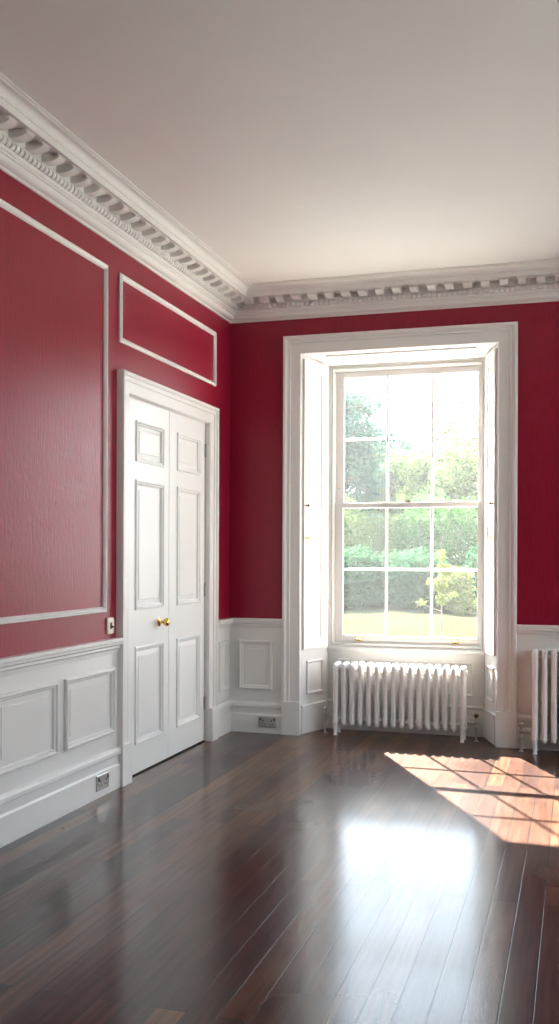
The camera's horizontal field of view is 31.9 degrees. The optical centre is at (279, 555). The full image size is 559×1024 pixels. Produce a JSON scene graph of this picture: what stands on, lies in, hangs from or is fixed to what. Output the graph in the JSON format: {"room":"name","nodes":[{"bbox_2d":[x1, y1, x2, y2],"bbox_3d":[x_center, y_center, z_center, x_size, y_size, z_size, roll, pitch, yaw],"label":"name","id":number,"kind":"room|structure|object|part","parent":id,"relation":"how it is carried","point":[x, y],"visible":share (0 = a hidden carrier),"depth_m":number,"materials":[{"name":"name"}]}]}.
{"room":"empty living room","nodes":[
{"label":"empty living room","id":0,"kind":"room"},
{"bbox_2d":[0,170,229,657],"bbox_3d":[-2.030,-0.298,3.291,0.300,3.720,10.111,0,0,17],"label":"wall","id":1,"kind":"structure","parent":0,"point":[52,296],"depth_m":5.52,"materials":[{"name":"paint"}]},
{"bbox_2d":[0,199,107,624],"bbox_3d":[-1.493,-0.713,4.500,0.020,2.113,3.037,0,0,17],"label":"trim","id":2,"kind":"structure","parent":1,"relation":"attached to","point":[49,615],"depth_m":5.92,"materials":[{"name":"white paint"}]},
{"bbox_2d":[96,771,108,791],"bbox_3d":[-1.057,1.354,5.849,0.014,0.090,0.152,0,0,17],"label":"wall socket","id":3,"kind":"object","parent":1,"relation":"attached to","point":[102,780],"visible":1,"depth_m":5.84,"materials":[{"name":"silver metal"}]},
{"bbox_2d":[106,617,113,633],"bbox_3d":[-1.032,0.433,6.005,0.032,0.100,0.086,0,0,17],"label":"light switch","id":4,"kind":"object","parent":1,"relation":"attached to","point":[109,621],"visible":1,"depth_m":5.99,"materials":[{"name":"beige plastic"}]},
{"bbox_2d":[0,629,229,794],"bbox_3d":[-1.832,0.913,3.386,0.034,0.660,9.811,0,0,17],"label":"wainscot","id":5,"kind":"structure","parent":1,"relation":"attached to","point":[53,719],"depth_m":5.41,"materials":[{"name":"white paint"}]},
{"bbox_3d":[-1.314,0.893,5.083,0.032,0.400,0.600,0,0,17],"label":"raised panel","id":6,"kind":"part","parent":5,"relation":"part of","materials":[{"name":"white paint"}]},
{"bbox_3d":[-1.113,0.894,5.743,0.032,0.400,0.600,0,0,17],"label":"raised panel","id":7,"kind":"part","parent":5,"relation":"part of","materials":[{"name":"white paint"}]},
{"bbox_3d":[-0.455,0.896,7.900,0.032,0.400,0.200,0,0,17],"label":"raised panel","id":8,"kind":"part","parent":5,"relation":"part of","materials":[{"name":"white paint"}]},
{"bbox_2d":[0,700,231,847],"bbox_3d":[-1.831,1.317,3.385,0.039,0.252,9.811,0,0,17],"label":"baseboard","id":9,"kind":"structure","parent":1,"relation":"attached to","point":[27,808],"depth_m":5.36,"materials":[{"name":"white paint"}]},
{"bbox_2d":[0,618,232,676],"bbox_3d":[-1.820,0.557,3.382,0.056,0.095,9.811,0,0,17],"label":"chair rail","id":10,"kind":"object","parent":1,"relation":"attached to","point":[26,662],"visible":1,"depth_m":5.38,"materials":[{"name":"white paint"}]},
{"bbox_2d":[0,72,251,323],"bbox_3d":[-1.700,-2.039,3.349,0.284,0.236,9.811,0,0,17],"label":"crown molding","id":11,"kind":"structure","parent":1,"relation":"attached to","point":[37,150],"depth_m":5.63,"materials":[{"name":"paint"}]},
{"bbox_2d":[116,369,218,786],"bbox_3d":[-0.820,0.143,6.925,0.221,2.608,1.704,0,0,17],"label":"door","id":12,"kind":"structure","parent":1,"relation":"in","point":[167,494],"depth_m":6.86,"materials":[{"name":"white paint"}]},
{"bbox_3d":[-0.913,0.204,6.585,0.044,2.460,0.723,0,0,17],"label":"frame","id":13,"kind":"part","parent":12,"relation":"part of","materials":[{"name":"white paint"}]},
{"bbox_3d":[-0.885,0.925,6.617,0.026,0.647,0.455,0,0,17],"label":"panel","id":14,"kind":"part","parent":12,"relation":"part of","materials":[{"name":"white paint"}]},
{"bbox_3d":[-0.879,-0.751,6.617,0.026,0.275,0.455,0,0,17],"label":"panel","id":15,"kind":"part","parent":12,"relation":"part of","materials":[{"name":"white paint"}]},
{"bbox_3d":[-0.881,-0.069,6.617,0.026,0.860,0.455,0,0,17],"label":"panel","id":16,"kind":"part","parent":12,"relation":"part of","materials":[{"name":"white paint"}]},
{"bbox_3d":[-0.797,0.462,6.758,0.079,0.060,0.060,0,0,17],"label":"knob","id":17,"kind":"part","parent":12,"relation":"part of","materials":[{"name":"gold metal"}]},
{"bbox_3d":[-0.705,0.205,7.268,0.044,2.460,0.693,0,0,17],"label":"frame","id":18,"kind":"part","parent":12,"relation":"part of","materials":[{"name":"white paint"}]},
{"bbox_3d":[-0.684,0.926,7.277,0.026,0.647,0.445,0,0,17],"label":"panel","id":19,"kind":"part","parent":12,"relation":"part of","materials":[{"name":"white paint"}]},
{"bbox_3d":[-0.677,-0.750,7.277,0.026,0.275,0.445,0,0,17],"label":"panel","id":20,"kind":"part","parent":12,"relation":"part of","materials":[{"name":"white paint"}]},
{"bbox_3d":[-0.680,-0.068,7.277,0.026,0.860,0.445,0,0,17],"label":"panel","id":21,"kind":"part","parent":12,"relation":"part of","materials":[{"name":"white paint"}]},
{"bbox_2d":[118,273,216,386],"bbox_3d":[-0.750,-1.553,6.926,0.020,0.430,1.704,0,0,17],"label":"trim","id":22,"kind":"structure","parent":1,"relation":"attached to","point":[122,277],"depth_m":6.69,"materials":[{"name":"white paint"}]},
{"bbox_2d":[0,728,558,1023],"bbox_3d":[0.742,1.513,2.820,5.608,0.120,10.231,0,0,17],"label":"floor","id":23,"kind":"structure","parent":0,"point":[349,876],"depth_m":4.22,"materials":[{"name":"brown wood"}]},
{"bbox_2d":[323,661,478,742],"bbox_3d":[0.957,1.159,7.813,1.257,0.589,0.178,0,0,17],"label":"radiator","id":24,"kind":"object","parent":23,"relation":"on","point":[357,688],"visible":1,"depth_m":7.77,"materials":[{"name":"metal"}]},
{"bbox_3d":[0.453,1.398,7.899,0.037,0.108,0.037,0,0,17],"label":"leg","id":25,"kind":"part","parent":24,"relation":"part of","materials":[{"name":"metal"}]},
{"bbox_3d":[0.490,1.398,8.022,0.037,0.108,0.037,0,0,17],"label":"leg","id":26,"kind":"part","parent":24,"relation":"part of","materials":[{"name":"metal"}]},
{"bbox_3d":[1.422,1.402,7.603,0.037,0.108,0.037,0,0,17],"label":"leg","id":27,"kind":"part","parent":24,"relation":"part of","materials":[{"name":"metal"}]},
{"bbox_2d":[519,649,558,753],"bbox_3d":[2.268,1.076,7.114,1.023,0.766,0.178,0,0,17],"label":"radiator","id":28,"kind":"object","parent":23,"relation":"on","point":[545,657],"visible":1,"depth_m":7.14,"materials":[{"name":"metal"}]},
{"bbox_3d":[1.875,1.403,7.166,0.037,0.108,0.037,0,0,17],"label":"leg","id":29,"kind":"part","parent":28,"relation":"part of","materials":[{"name":"metal"}]},
{"bbox_2d":[0,0,558,283],"bbox_3d":[0.815,-2.272,2.740,6.050,0.250,10.711,0,0,17],"label":"ceiling","id":30,"kind":"structure","parent":0,"point":[293,139],"depth_m":4.76,"materials":[{"name":"paint"}]},
{"bbox_2d":[229,301,558,624],"bbox_3d":[2.288,-0.091,7.599,5.450,4.100,0.650,0,0,17],"label":"wall","id":31,"kind":"structure","parent":0,"point":[256,348],"depth_m":7.84,"materials":[{"name":"paint"}]},
{"bbox_2d":[258,716,275,727],"bbox_3d":[-0.100,1.355,7.942,0.152,0.090,0.014,0,0,17],"label":"wall socket","id":32,"kind":"object","parent":31,"relation":"attached to","point":[263,721],"visible":1,"depth_m":7.94,"materials":[{"name":"silver metal"}]},
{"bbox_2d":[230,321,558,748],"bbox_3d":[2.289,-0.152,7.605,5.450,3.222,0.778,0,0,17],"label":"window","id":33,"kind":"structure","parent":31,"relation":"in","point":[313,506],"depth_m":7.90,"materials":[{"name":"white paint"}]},
{"bbox_3d":[0.285,-0.414,8.040,0.026,2.360,0.307,0,0,37],"label":"shutter frame","id":34,"kind":"part","parent":33,"relation":"part of","materials":[{"name":"white paint"}]},
{"bbox_3d":[0.295,1.333,8.061,0.018,0.233,0.396,0,0,37],"label":"reveal skirting","id":35,"kind":"part","parent":33,"relation":"part of","materials":[{"name":"white paint"}]},
{"bbox_3d":[0.293,0.999,8.060,0.014,0.275,0.229,0,0,37],"label":"dado panel","id":36,"kind":"part","parent":33,"relation":"part of","materials":[{"name":"white paint"}]},
{"bbox_3d":[0.299,-0.944,8.044,0.012,1.120,0.197,0,0,37],"label":"shutter panel","id":37,"kind":"part","parent":33,"relation":"part of","materials":[{"name":"white paint"}]},
{"bbox_3d":[0.294,0.226,8.044,0.012,0.930,0.197,0,0,37],"label":"shutter panel","id":38,"kind":"part","parent":33,"relation":"part of","materials":[{"name":"white paint"}]},
{"bbox_3d":[0.983,-1.603,7.854,1.200,0.033,0.225,0,0,17],"label":"soffit panel","id":39,"kind":"part","parent":33,"relation":"part of","materials":[{"name":"white paint"}]},
{"bbox_3d":[1.021,1.331,8.016,1.280,0.246,0.024,0,0,17],"label":"apron skirting","id":40,"kind":"part","parent":33,"relation":"part of","materials":[{"name":"white paint"}]},
{"bbox_3d":[1.024,1.002,8.021,1.120,0.275,0.014,0,0,17],"label":"apron panel","id":41,"kind":"part","parent":33,"relation":"part of","materials":[{"name":"white paint"}]},
{"bbox_3d":[1.058,-0.408,8.116,1.293,2.364,0.160,0,0,17],"label":"frame","id":42,"kind":"part","parent":33,"relation":"part of","materials":[{"name":"white paint"}]},
{"bbox_3d":[1.050,0.155,8.095,1.210,1.187,0.030,0,0,17],"label":"sash frame","id":43,"kind":"part","parent":33,"relation":"part of","materials":[{"name":"white paint"}]},
{"bbox_3d":[1.064,-0.972,8.125,1.210,1.153,0.030,0,0,17],"label":"sash frame","id":44,"kind":"part","parent":33,"relation":"part of","materials":[{"name":"white paint"}]},
{"bbox_3d":[1.641,0.232,7.634,0.012,0.930,0.193,0,0,-1],"label":"shutter panel","id":45,"kind":"part","parent":33,"relation":"part of","materials":[{"name":"white paint"}]},
{"bbox_3d":[1.646,-0.938,7.634,0.012,1.120,0.193,0,0,-1],"label":"shutter panel","id":46,"kind":"part","parent":33,"relation":"part of","materials":[{"name":"white paint"}]},
{"bbox_3d":[1.642,1.338,7.650,0.018,0.233,0.392,0,0,-1],"label":"reveal skirting","id":47,"kind":"part","parent":33,"relation":"part of","materials":[{"name":"white paint"}]},
{"bbox_3d":[1.646,1.004,7.648,0.014,0.275,0.225,0,0,-1],"label":"dado panel","id":48,"kind":"part","parent":33,"relation":"part of","materials":[{"name":"white paint"}]},
{"bbox_3d":[1.651,-0.408,7.624,0.026,2.360,0.303,0,0,-1],"label":"shutter frame","id":49,"kind":"part","parent":33,"relation":"part of","materials":[{"name":"white paint"}]},
{"bbox_2d":[230,629,558,715],"bbox_3d":[2.184,0.929,7.272,5.450,0.660,0.034,0,0,17],"label":"wainscot","id":50,"kind":"structure","parent":31,"relation":"attached to","point":[255,655],"depth_m":7.97,"materials":[{"name":"white paint"}]},
{"bbox_3d":[-0.195,0.897,7.997,0.286,0.400,0.032,0,0,17],"label":"raised panel","id":51,"kind":"part","parent":50,"relation":"part of","materials":[{"name":"white paint"}]},
{"bbox_3d":[2.188,0.907,7.270,0.600,0.400,0.032,0,0,17],"label":"raised panel","id":52,"kind":"part","parent":50,"relation":"part of","materials":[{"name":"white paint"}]},
{"bbox_2d":[230,700,558,750],"bbox_3d":[2.182,1.333,7.270,5.450,0.252,0.039,0,0,17],"label":"baseboard","id":53,"kind":"structure","parent":31,"relation":"attached to","point":[244,714],"depth_m":7.95,"materials":[{"name":"white paint"}]},
{"bbox_2d":[231,259,558,323],"bbox_3d":[2.159,-2.023,7.153,5.450,0.236,0.284,0,0,17],"label":"crown molding","id":54,"kind":"structure","parent":31,"relation":"attached to","point":[536,281],"depth_m":7.53,"materials":[{"name":"paint"}]},
{"label":"outside","id":55,"kind":"structure","parent":0,"visible":0},
{"bbox_2d":[343,602,476,637],"bbox_3d":[21.387,2.186,53.909,105.000,0.300,74.389,0,0,17],"label":"lawn","id":56,"kind":"structure","parent":55,"point":[370,620],"depth_m":28.59,"materials":[{"name":"green plant"}]},
{"bbox_2d":[344,493,376,556],"bbox_3d":[2.175,-0.372,40.252,4.665,4.720,4.099,0,0,-40],"label":"shrub","id":57,"kind":"object","parent":56,"relation":"on","point":[351,538],"visible":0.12,"depth_m":39.41,"materials":[{"name":"green plant"}]},
{"bbox_2d":[343,544,384,608],"bbox_3d":[2.352,0.798,35.923,3.017,2.421,2.903,0,0,-39],"label":"shrub","id":58,"kind":"object","parent":56,"relation":"on","point":[354,590],"visible":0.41,"depth_m":35.39,"materials":[{"name":"green plant"}]},
{"bbox_2d":[344,387,396,531],"bbox_3d":[2.696,-2.993,46.394,5.118,9.916,5.218,0,0,32],"label":"tree","id":59,"kind":"object","parent":56,"relation":"on","point":[364,479],"visible":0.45,"depth_m":45.49,"materials":[{"name":"green plant"}]},
{"bbox_2d":[346,510,403,559],"bbox_3d":[4.028,-0.028,43.240,3.446,4.037,3.758,0,0,30],"label":"shrub","id":60,"kind":"object","parent":56,"relation":"on","point":[380,528],"visible":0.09,"depth_m":42.77,"materials":[{"name":"green plant"}]},
{"bbox_2d":[361,556,395,605],"bbox_3d":[3.899,0.979,38.304,2.565,2.058,2.467,0,0,33],"label":"shrub","id":61,"kind":"object","parent":56,"relation":"on","point":[376,564],"visible":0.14,"depth_m":37.53,"materials":[{"name":"green plant"}]},
{"bbox_2d":[345,446,438,548],"bbox_3d":[6.112,-2.071,52.661,6.319,8.100,5.914,0,0,-39],"label":"tree","id":62,"kind":"object","parent":56,"relation":"on","point":[396,457],"visible":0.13,"depth_m":51.20,"materials":[{"name":"green plant"}]},
{"bbox_2d":[373,437,418,523],"bbox_3d":[6.818,-2.636,59.751,4.999,9.236,4.858,0,0,-34],"label":"tree","id":63,"kind":"object","parent":56,"relation":"on","point":[400,444],"visible":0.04,"depth_m":59.03,"materials":[{"name":"plant"}]},
{"bbox_2d":[377,546,450,609],"bbox_3d":[5.117,0.833,35.752,2.845,2.372,2.957,0,0,-12],"label":"shrub","id":64,"kind":"object","parent":56,"relation":"on","point":[405,588],"visible":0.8,"depth_m":35.02,"materials":[{"name":"green plant"}]},
{"bbox_2d":[388,485,477,588],"bbox_3d":[6.561,-0.471,39.557,4.444,4.982,4.308,0,0,13],"label":"shrub","id":65,"kind":"object","parent":56,"relation":"on","point":[414,531],"visible":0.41,"depth_m":38.84,"materials":[{"name":"green plant"}]},
{"bbox_2d":[390,443,477,550],"bbox_3d":[7.916,-1.636,45.280,5.289,7.244,5.651,0,0,-21],"label":"tree","id":66,"kind":"object","parent":56,"relation":"on","point":[455,471],"visible":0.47,"depth_m":44.16,"materials":[{"name":"green plant"}]},
{"bbox_2d":[416,549,458,635],"bbox_3d":[3.855,0.907,23.897,1.070,2.117,0.475,0,0,17],"label":"sapling","id":67,"kind":"object","parent":56,"relation":"on","point":[438,586],"visible":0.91,"depth_m":23.84,"materials":[{"name":"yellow plant"}]},
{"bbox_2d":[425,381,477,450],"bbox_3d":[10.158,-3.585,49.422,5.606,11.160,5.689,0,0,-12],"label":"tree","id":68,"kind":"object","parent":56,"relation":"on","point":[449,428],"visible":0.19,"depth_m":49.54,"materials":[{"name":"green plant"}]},
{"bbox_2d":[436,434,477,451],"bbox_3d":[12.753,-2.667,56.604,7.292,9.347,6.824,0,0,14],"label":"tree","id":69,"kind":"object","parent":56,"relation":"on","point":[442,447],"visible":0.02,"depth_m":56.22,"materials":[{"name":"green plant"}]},
{"bbox_2d":[438,566,476,613],"bbox_3d":[6.075,1.181,33.006,1.497,1.728,1.278,0,0,39],"label":"shrub","id":70,"kind":"object","parent":56,"relation":"on","point":[455,605],"visible":0.8,"depth_m":32.81,"materials":[{"name":"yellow plant"}]},
{"bbox_2d":[450,517,476,558],"bbox_3d":[8.944,-0.094,42.515,3.661,4.235,3.778,0,0,31],"label":"shrub","id":71,"kind":"object","parent":56,"relation":"on","point":[475,546],"visible":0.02,"depth_m":42.12,"materials":[{"name":"green plant"}]},
{"bbox_2d":[458,545,476,609],"bbox_3d":[7.671,0.820,35.097,2.903,2.421,3.017,0,0,25],"label":"shrub","id":72,"kind":"object","parent":56,"relation":"on","point":[471,560],"visible":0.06,"depth_m":34.64,"materials":[{"name":"green plant"}]}
]}

